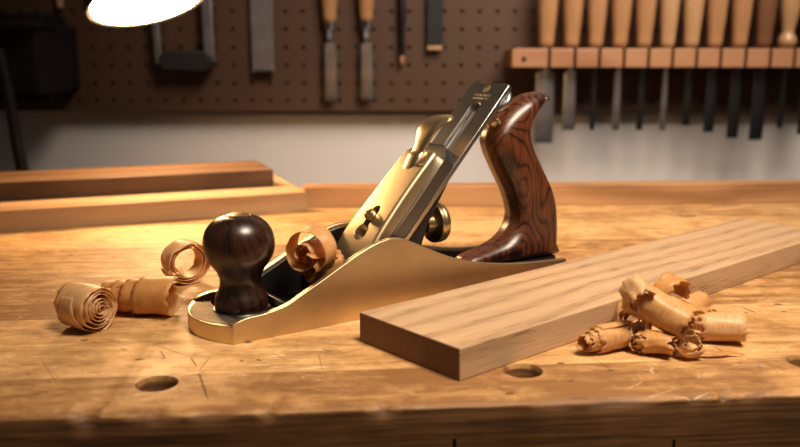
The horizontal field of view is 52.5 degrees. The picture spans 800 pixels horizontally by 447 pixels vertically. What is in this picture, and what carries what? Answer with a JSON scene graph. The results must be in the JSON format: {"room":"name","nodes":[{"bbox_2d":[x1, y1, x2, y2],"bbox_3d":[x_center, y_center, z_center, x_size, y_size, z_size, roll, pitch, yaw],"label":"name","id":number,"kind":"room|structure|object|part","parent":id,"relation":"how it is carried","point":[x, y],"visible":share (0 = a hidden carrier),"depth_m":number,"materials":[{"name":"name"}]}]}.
{"room":"woodworking shop","nodes":[
{"label":"woodworking shop","id":0,"kind":"room"},
{"bbox_2d":[0,111,799,186],"bbox_3d":[0.000,-0.564,1.233,4.400,2.600,0.100,0,11,0],"label":"wall","id":1,"kind":"structure","parent":0,"point":[301,148],"depth_m":1.27,"materials":[{"name":"grey paint"}]},
{"bbox_2d":[0,0,799,110],"bbox_3d":[0.000,-0.391,1.189,2.044,0.447,0.053,0,11,0],"label":"pegboard","id":2,"kind":"object","parent":1,"relation":"attached to","point":[118,70],"depth_m":1.22,"materials":[{"name":"brown wood"}]},
{"bbox_2d":[0,13,79,170],"bbox_3d":[-0.553,-0.182,1.129,0.155,0.216,0.195,0,11,0],"label":"vise","id":3,"kind":"object","parent":2,"relation":"attached to","point":[39,54],"visible":0.96,"depth_m":1.08,"materials":[{"name":"metal"}]},
{"bbox_2d":[152,0,215,71],"bbox_3d":[-0.318,-0.329,1.181,0.092,0.214,0.033,0,11,0],"label":"clamp","id":4,"kind":"object","parent":2,"relation":"hanging from","point":[188,61],"visible":0.99,"depth_m":1.19,"materials":[{"name":"black metal"}]},
{"bbox_3d":[-0.357,-0.327,1.181,0.013,0.190,0.012,0,11,0],"label":"arm","id":5,"kind":"part","parent":4,"relation":"part of","materials":[{"name":"metal"}]},
{"bbox_3d":[-0.280,-0.328,1.180,0.017,0.187,0.012,0,11,0],"label":"arm","id":6,"kind":"part","parent":4,"relation":"part of","materials":[{"name":"metal"}]},
{"bbox_2d":[250,0,274,72],"bbox_3d":[-0.203,-0.307,1.192,0.032,0.170,0.020,5,12,23],"label":"scraper","id":7,"kind":"object","parent":2,"relation":"hanging from","point":[261,11],"visible":1,"depth_m":1.20,"materials":[{"name":"grey metal"}]},
{"bbox_2d":[321,0,337,100],"bbox_3d":[-0.103,-0.300,1.190,0.028,0.238,0.028,8,14,34],"label":"chisel","id":8,"kind":"object","parent":2,"relation":"hanging from","point":[329,7],"visible":1,"depth_m":1.20,"materials":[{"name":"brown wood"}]},
{"bbox_3d":[-0.103,-0.354,1.179,0.028,0.126,0.028,0,11,0],"label":"handle","id":9,"kind":"part","parent":8,"relation":"part of","materials":[{"name":"brown wood"}]},
{"bbox_3d":[-0.103,-0.237,1.199,0.019,0.112,0.007,0,11,0],"label":"blade","id":10,"kind":"part","parent":8,"relation":"part of","materials":[{"name":"metal"}]},
{"bbox_2d":[358,0,373,99],"bbox_3d":[-0.049,-0.301,1.190,0.028,0.238,0.028,8,14,34],"label":"chisel","id":11,"kind":"object","parent":2,"relation":"hanging from","point":[366,7],"visible":1,"depth_m":1.20,"materials":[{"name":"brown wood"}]},
{"bbox_3d":[-0.049,-0.356,1.179,0.028,0.126,0.028,0,11,0],"label":"handle","id":12,"kind":"part","parent":11,"relation":"part of","materials":[{"name":"brown wood"}]},
{"bbox_3d":[-0.049,-0.239,1.199,0.019,0.112,0.007,0,11,0],"label":"blade","id":13,"kind":"part","parent":11,"relation":"part of","materials":[{"name":"metal"}]},
{"bbox_2d":[398,0,405,63],"bbox_3d":[0.003,-0.303,1.192,0.010,0.136,0.020,0,11,0],"label":"marking awl","id":14,"kind":"object","parent":2,"relation":"hanging from","point":[401,3],"visible":1,"depth_m":1.19,"materials":[{"name":"metal"}]},
{"bbox_3d":[0.051,-0.321,1.190,0.020,0.130,0.018,-10,15,-41],"label":"square blade","id":15,"kind":"part","parent":2,"relation":"part of","materials":[{"name":"grey metal"}]},
{"bbox_2d":[505,49,799,66],"bbox_3d":[0.389,-0.240,1.178,0.463,0.026,0.076,0,11,0],"label":"tool rack","id":16,"kind":"object","parent":2,"relation":"attached to","point":[514,57],"visible":1,"depth_m":1.14,"materials":[{"name":"brown wood"}]},
{"bbox_2d":[534,0,557,142],"bbox_3d":[0.210,-0.247,1.167,0.029,0.262,0.029,9,14,37],"label":"chisel","id":17,"kind":"object","parent":16,"relation":"in","point":[547,9],"visible":0.98,"depth_m":1.17,"materials":[{"name":"brown wood"}]},
{"bbox_3d":[0.210,-0.185,1.178,0.027,0.136,0.004,0,11,0],"label":"blade","id":18,"kind":"part","parent":17,"relation":"part of","materials":[{"name":"metal"}]},
{"bbox_3d":[0.210,-0.314,1.154,0.029,0.126,0.029,0,11,0],"label":"handle","id":19,"kind":"part","parent":17,"relation":"part of","materials":[{"name":"brown wood"}]},
{"bbox_2d":[562,0,583,129],"bbox_3d":[0.246,-0.256,1.165,0.029,0.243,0.029,9,14,37],"label":"chisel","id":20,"kind":"object","parent":16,"relation":"in","point":[572,9],"visible":0.97,"depth_m":1.16,"materials":[{"name":"brown wood"}]},
{"bbox_3d":[0.246,-0.194,1.176,0.018,0.117,0.004,0,11,0],"label":"blade","id":21,"kind":"part","parent":20,"relation":"part of","materials":[{"name":"metal"}]},
{"bbox_3d":[0.246,-0.314,1.154,0.029,0.126,0.029,0,11,0],"label":"handle","id":22,"kind":"part","parent":20,"relation":"part of","materials":[{"name":"brown wood"}]},
{"bbox_2d":[587,0,607,129],"bbox_3d":[0.281,-0.256,1.165,0.028,0.243,0.028,8,14,33],"label":"chisel","id":23,"kind":"object","parent":16,"relation":"in","point":[596,9],"visible":0.98,"depth_m":1.15,"materials":[{"name":"brown wood"}]},
{"bbox_3d":[0.281,-0.194,1.176,0.007,0.117,0.004,0,11,0],"label":"blade","id":24,"kind":"part","parent":23,"relation":"part of","materials":[{"name":"metal"}]},
{"bbox_3d":[0.281,-0.314,1.154,0.028,0.126,0.028,0,11,0],"label":"handle","id":25,"kind":"part","parent":23,"relation":"part of","materials":[{"name":"brown wood"}]},
{"bbox_2d":[611,0,632,129],"bbox_3d":[0.315,-0.256,1.165,0.029,0.243,0.029,8,14,33],"label":"chisel","id":26,"kind":"object","parent":16,"relation":"in","point":[621,10],"visible":0.98,"depth_m":1.15,"materials":[{"name":"brown wood"}]},
{"bbox_3d":[0.315,-0.194,1.176,0.010,0.117,0.004,0,11,0],"label":"blade","id":27,"kind":"part","parent":26,"relation":"part of","materials":[{"name":"metal"}]},
{"bbox_3d":[0.315,-0.314,1.154,0.029,0.126,0.029,0,11,0],"label":"handle","id":28,"kind":"part","parent":26,"relation":"part of","materials":[{"name":"brown wood"}]},
{"bbox_2d":[636,0,656,129],"bbox_3d":[0.350,-0.256,1.165,0.029,0.243,0.029,8,14,33],"label":"chisel","id":29,"kind":"object","parent":16,"relation":"in","point":[645,9],"visible":0.99,"depth_m":1.15,"materials":[{"name":"brown wood"}]},
{"bbox_3d":[0.350,-0.194,1.176,0.009,0.117,0.004,0,11,0],"label":"blade","id":30,"kind":"part","parent":29,"relation":"part of","materials":[{"name":"metal"}]},
{"bbox_3d":[0.350,-0.314,1.154,0.029,0.126,0.029,0,11,0],"label":"handle","id":31,"kind":"part","parent":29,"relation":"part of","materials":[{"name":"brown wood"}]},
{"bbox_2d":[659,0,679,129],"bbox_3d":[0.384,-0.256,1.165,0.028,0.243,0.028,9,14,37],"label":"chisel","id":32,"kind":"object","parent":16,"relation":"in","point":[669,9],"visible":1,"depth_m":1.15,"materials":[{"name":"wood"}]},
{"bbox_3d":[0.384,-0.194,1.176,0.008,0.117,0.004,0,11,0],"label":"blade","id":33,"kind":"part","parent":32,"relation":"part of","materials":[{"name":"metal"}]},
{"bbox_3d":[0.384,-0.314,1.154,0.028,0.126,0.028,0,11,0],"label":"handle","id":34,"kind":"part","parent":32,"relation":"part of","materials":[{"name":"brown wood"}]},
{"bbox_2d":[682,0,704,124],"bbox_3d":[0.417,-0.260,1.165,0.029,0.236,0.029,8,14,33],"label":"chisel","id":35,"kind":"object","parent":16,"relation":"in","point":[693,10],"visible":0.98,"depth_m":1.15,"materials":[{"name":"wood"}]},
{"bbox_3d":[0.417,-0.198,1.175,0.010,0.110,0.004,0,11,0],"label":"blade","id":36,"kind":"part","parent":35,"relation":"part of","materials":[{"name":"metal"}]},
{"bbox_3d":[0.417,-0.314,1.154,0.029,0.126,0.029,0,11,0],"label":"handle","id":37,"kind":"part","parent":35,"relation":"part of","materials":[{"name":"brown wood"}]},
{"bbox_2d":[703,0,728,131],"bbox_3d":[0.451,-0.255,1.166,0.029,0.246,0.029,9,14,37],"label":"chisel","id":38,"kind":"object","parent":16,"relation":"in","point":[716,9],"visible":1,"depth_m":1.16,"materials":[{"name":"brown wood"}]},
{"bbox_3d":[0.451,-0.193,1.176,0.015,0.120,0.004,0,11,0],"label":"blade","id":39,"kind":"part","parent":38,"relation":"part of","materials":[{"name":"metal"}]},
{"bbox_3d":[0.451,-0.314,1.154,0.029,0.126,0.029,0,11,0],"label":"handle","id":40,"kind":"part","parent":38,"relation":"part of","materials":[{"name":"brown wood"}]},
{"bbox_2d":[726,0,753,137],"bbox_3d":[0.487,-0.251,1.167,0.029,0.255,0.029,9,14,37],"label":"chisel","id":41,"kind":"object","parent":16,"relation":"in","point":[741,10],"visible":0.98,"depth_m":1.16,"materials":[{"name":"brown wood"}]},
{"bbox_3d":[0.487,-0.188,1.177,0.016,0.129,0.004,0,11,0],"label":"blade","id":42,"kind":"part","parent":41,"relation":"part of","materials":[{"name":"metal"}]},
{"bbox_3d":[0.487,-0.314,1.154,0.029,0.126,0.029,0,11,0],"label":"handle","id":43,"kind":"part","parent":41,"relation":"part of","materials":[{"name":"brown wood"}]},
{"bbox_2d":[748,0,777,139],"bbox_3d":[0.521,-0.249,1.167,0.029,0.258,0.029,9,14,37],"label":"chisel","id":44,"kind":"object","parent":16,"relation":"in","point":[765,14],"visible":1,"depth_m":1.17,"materials":[{"name":"brown wood"}]},
{"bbox_3d":[0.521,-0.187,1.177,0.019,0.132,0.004,0,11,0],"label":"blade","id":45,"kind":"part","parent":44,"relation":"part of","materials":[{"name":"metal"}]},
{"bbox_3d":[0.521,-0.314,1.154,0.029,0.126,0.029,0,11,0],"label":"handle","id":46,"kind":"part","parent":44,"relation":"part of","materials":[{"name":"brown wood"}]},
{"bbox_2d":[777,0,799,127],"bbox_3d":[0.555,-0.256,1.165,0.029,0.236,0.029,6,13,29],"label":"chisel","id":47,"kind":"object","parent":16,"relation":"in","point":[789,9],"visible":0.99,"depth_m":1.15,"materials":[{"name":"wood"}]},
{"bbox_3d":[0.555,-0.196,1.176,0.007,0.114,0.004,0,11,0],"label":"blade","id":48,"kind":"part","parent":47,"relation":"part of","materials":[{"name":"metal"}]},
{"bbox_3d":[0.555,-0.312,1.154,0.029,0.122,0.029,0,11,0],"label":"handle","id":49,"kind":"part","parent":47,"relation":"part of","materials":[{"name":"brown wood"}]},
{"bbox_2d":[797,102,799,133],"bbox_3d":[0.589,-0.253,1.166,0.029,0.249,0.029,9,14,37],"label":"chisel","id":50,"kind":"object","parent":16,"relation":"in","point":[798,123],"visible":1,"depth_m":1.19,"materials":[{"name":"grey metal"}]},
{"bbox_3d":[0.000,1.019,0.088,4.400,0.050,2.970,0,11,0],"label":"floor","id":51,"kind":"structure","parent":0,"visible":0},
{"bbox_2d":[0,187,799,446],"bbox_3d":[0.077,0.432,0.722,2.100,0.850,0.601,-1,11,-4],"label":"workbench","id":52,"kind":"object","parent":51,"relation":"on","point":[143,380],"visible":0.65,"depth_m":0.37,"materials":[{"name":"brown wood"}]},
{"bbox_2d":[53,282,117,331],"bbox_3d":[-0.167,0.044,0.431,0.026,0.025,0.026,6,13,27],"label":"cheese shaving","id":53,"kind":"object","parent":52,"relation":"on","point":[82,306],"visible":1,"depth_m":0.42,"materials":[{"name":"beige wood"}]},
{"bbox_2d":[101,276,184,315],"bbox_3d":[-0.146,0.040,0.458,0.049,0.023,0.022,3,12,14],"label":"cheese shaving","id":54,"kind":"object","parent":52,"relation":"on","point":[144,295],"visible":0.95,"depth_m":0.45,"materials":[{"name":"beige wood"}]},
{"bbox_2d":[83,0,203,26],"bbox_3d":[-0.445,-0.243,0.743,0.522,0.464,0.118,-3,12,-15],"label":"desk lamp","id":55,"kind":"object","parent":52,"relation":"on","point":[108,13],"visible":1,"depth_m":0.81,"materials":[{"name":"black metal"}]},
{"bbox_2d":[0,174,306,231],"bbox_3d":[-0.308,-0.018,0.755,0.420,0.018,0.134,-5,12,-21],"label":"board","id":56,"kind":"object","parent":52,"relation":"on","point":[35,214],"visible":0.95,"depth_m":0.72,"materials":[{"name":"brown wood"}]},
{"bbox_2d":[0,161,272,200],"bbox_3d":[-0.317,-0.039,0.774,0.380,0.016,0.080,-4,12,-21],"label":"board","id":57,"kind":"object","parent":56,"relation":"on","point":[101,181],"visible":1,"depth_m":0.77,"materials":[{"name":"brown wood"}]},
{"bbox_2d":[160,239,210,283],"bbox_3d":[-0.138,0.024,0.523,0.031,0.028,0.017,-9,15,-38],"label":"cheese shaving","id":58,"kind":"object","parent":52,"relation":"on","point":[200,267],"visible":0.96,"depth_m":0.52,"materials":[{"name":"beige wood"}]},
{"bbox_2d":[187,83,565,344],"bbox_3d":[-0.003,-0.018,0.484,0.255,0.126,0.058,-7,14,-33],"label":"plane","id":59,"kind":"object","parent":52,"relation":"on","point":[386,262],"visible":0.99,"depth_m":0.48,"materials":[{"name":"gold metal"}]},
{"bbox_3d":[-0.086,0.021,0.434,0.038,0.050,0.038,-7,14,-33],"label":"knob","id":60,"kind":"part","parent":59,"relation":"part of","materials":[{"name":"brown wood"}]},
{"bbox_2d":[285,225,336,277],"bbox_3d":[-0.050,0.017,0.457,0.030,0.031,0.014,6,13,26],"label":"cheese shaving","id":61,"kind":"object","parent":59,"relation":"in","point":[326,244],"visible":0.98,"depth_m":0.45,"materials":[{"name":"wood"}]},
{"bbox_2d":[298,247,344,282],"bbox_3d":[-0.045,0.023,0.462,0.026,0.022,0.019,-7,14,-33],"label":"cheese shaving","id":62,"kind":"object","parent":59,"relation":"in","point":[319,258],"visible":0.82,"depth_m":0.46,"materials":[{"name":"brown wood"}]},
{"bbox_3d":[0.015,-0.050,0.490,0.011,0.045,0.019,42,-15,-32],"label":"cam lever","id":63,"kind":"part","parent":59,"relation":"part of","materials":[{"name":"gold metal"}]},
{"bbox_3d":[0.012,-0.020,0.494,0.003,0.166,0.037,42,-15,-32],"label":"plane blade","id":64,"kind":"part","parent":59,"relation":"part of","materials":[{"name":"silver metal"}]},
{"bbox_3d":[0.044,-0.053,0.498,0.003,0.074,0.025,42,-15,-33],"label":"lateral lever","id":65,"kind":"part","parent":59,"relation":"part of","materials":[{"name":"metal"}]},
{"bbox_3d":[0.071,-0.029,0.530,0.078,0.111,0.026,-7,14,-33],"label":"handle","id":66,"kind":"part","parent":59,"relation":"part of","materials":[{"name":"brown wood"}]},
{"bbox_2d":[304,180,799,207],"bbox_3d":[0.366,-0.033,0.824,0.920,0.020,0.025,-1,11,-3],"label":"wooden board","id":67,"kind":"object","parent":52,"relation":"on","point":[707,191],"visible":0.79,"depth_m":0.80,"materials":[{"name":"brown wood"}]},
{"bbox_2d":[360,218,799,380],"bbox_3d":[0.151,0.033,0.509,0.390,0.016,0.071,-9,15,-39],"label":"board","id":68,"kind":"object","parent":52,"relation":"on","point":[462,333],"visible":0.97,"depth_m":0.43,"materials":[{"name":"beige wood"}]},
{"bbox_2d":[575,320,633,353],"bbox_3d":[0.100,0.056,0.399,0.032,0.014,0.013,-5,13,-25],"label":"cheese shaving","id":69,"kind":"object","parent":52,"relation":"on","point":[606,337],"visible":1,"depth_m":0.40,"materials":[{"name":"beige wood"}]},
{"bbox_2d":[615,301,644,337],"bbox_3d":[0.120,0.050,0.423,0.017,0.018,0.016,2,12,12],"label":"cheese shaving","id":70,"kind":"object","parent":52,"relation":"on","point":[637,325],"visible":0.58,"depth_m":0.42,"materials":[{"name":"brown wood"}]},
{"bbox_2d":[628,327,646,353],"bbox_3d":[0.117,0.058,0.399,0.011,0.011,0.012,5,12,22],"label":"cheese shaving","id":71,"kind":"object","parent":52,"relation":"on","point":[631,345],"visible":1,"depth_m":0.40,"materials":[{"name":"brown wood"}]},
{"bbox_2d":[634,329,675,354],"bbox_3d":[0.124,0.058,0.395,0.021,0.012,0.013,6,13,27],"label":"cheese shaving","id":72,"kind":"object","parent":52,"relation":"on","point":[657,341],"visible":1,"depth_m":0.39,"materials":[{"name":"wood"}]},
{"bbox_2d":[643,322,671,338],"bbox_3d":[0.130,0.052,0.404,0.017,0.018,0.015,0,11,0],"label":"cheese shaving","id":73,"kind":"object","parent":52,"relation":"on","point":[646,325],"visible":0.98,"depth_m":0.40,"materials":[{"name":"brown wood"}]},
{"bbox_2d":[621,281,705,340],"bbox_3d":[0.128,0.042,0.399,0.040,0.026,0.018,10,15,39],"label":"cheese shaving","id":74,"kind":"object","parent":73,"relation":"on","point":[668,313],"visible":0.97,"depth_m":0.39,"materials":[{"name":"beige wood"}]},
{"bbox_2d":[618,274,655,312],"bbox_3d":[0.116,0.034,0.398,0.014,0.019,0.018,-4,12,-21],"label":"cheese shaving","id":75,"kind":"object","parent":74,"relation":"on","point":[633,287],"visible":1,"depth_m":0.39,"materials":[{"name":"beige wood"}]},
{"bbox_2d":[653,272,690,298],"bbox_3d":[0.135,0.033,0.405,0.020,0.016,0.014,-7,14,-32],"label":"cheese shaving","id":76,"kind":"object","parent":74,"relation":"on","point":[668,283],"visible":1,"depth_m":0.40,"materials":[{"name":"beige wood"}]},
{"bbox_2d":[669,328,704,358],"bbox_3d":[0.138,0.058,0.391,0.015,0.014,0.015,0,11,0],"label":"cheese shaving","id":77,"kind":"object","parent":52,"relation":"on","point":[690,335],"visible":1,"depth_m":0.39,"materials":[{"name":"brown wood"}]},
{"bbox_2d":[677,322,697,342],"bbox_3d":[0.141,0.052,0.405,0.012,0.014,0.014,0,11,0],"label":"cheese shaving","id":78,"kind":"object","parent":52,"relation":"on","point":[694,324],"visible":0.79,"depth_m":0.40,"materials":[{"name":"brown wood"}]},
{"bbox_2d":[680,290,710,306],"bbox_3d":[0.157,0.046,0.439,0.022,0.018,0.019,-9,14,-36],"label":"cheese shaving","id":79,"kind":"object","parent":52,"relation":"on","point":[700,298],"visible":0.3,"depth_m":0.44,"materials":[{"name":"beige wood"}]},
{"bbox_2d":[688,302,716,338],"bbox_3d":[0.155,0.050,0.419,0.015,0.019,0.017,9,15,39],"label":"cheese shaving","id":80,"kind":"object","parent":52,"relation":"on","point":[708,309],"visible":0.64,"depth_m":0.41,"materials":[{"name":"beige wood"}]},
{"bbox_2d":[695,311,747,341],"bbox_3d":[0.163,0.052,0.412,0.026,0.016,0.015,3,12,14],"label":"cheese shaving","id":81,"kind":"object","parent":52,"relation":"on","point":[716,326],"visible":0.98,"depth_m":0.41,"materials":[{"name":"beige wood"}]},
{"bbox_2d":[701,350,744,355],"bbox_3d":[0.154,0.063,0.392,0.024,0.002,0.004,0,11,-1],"label":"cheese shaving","id":82,"kind":"object","parent":52,"relation":"on","point":[723,353],"visible":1,"depth_m":0.39,"materials":[{"name":"beige wood"}]}
]}

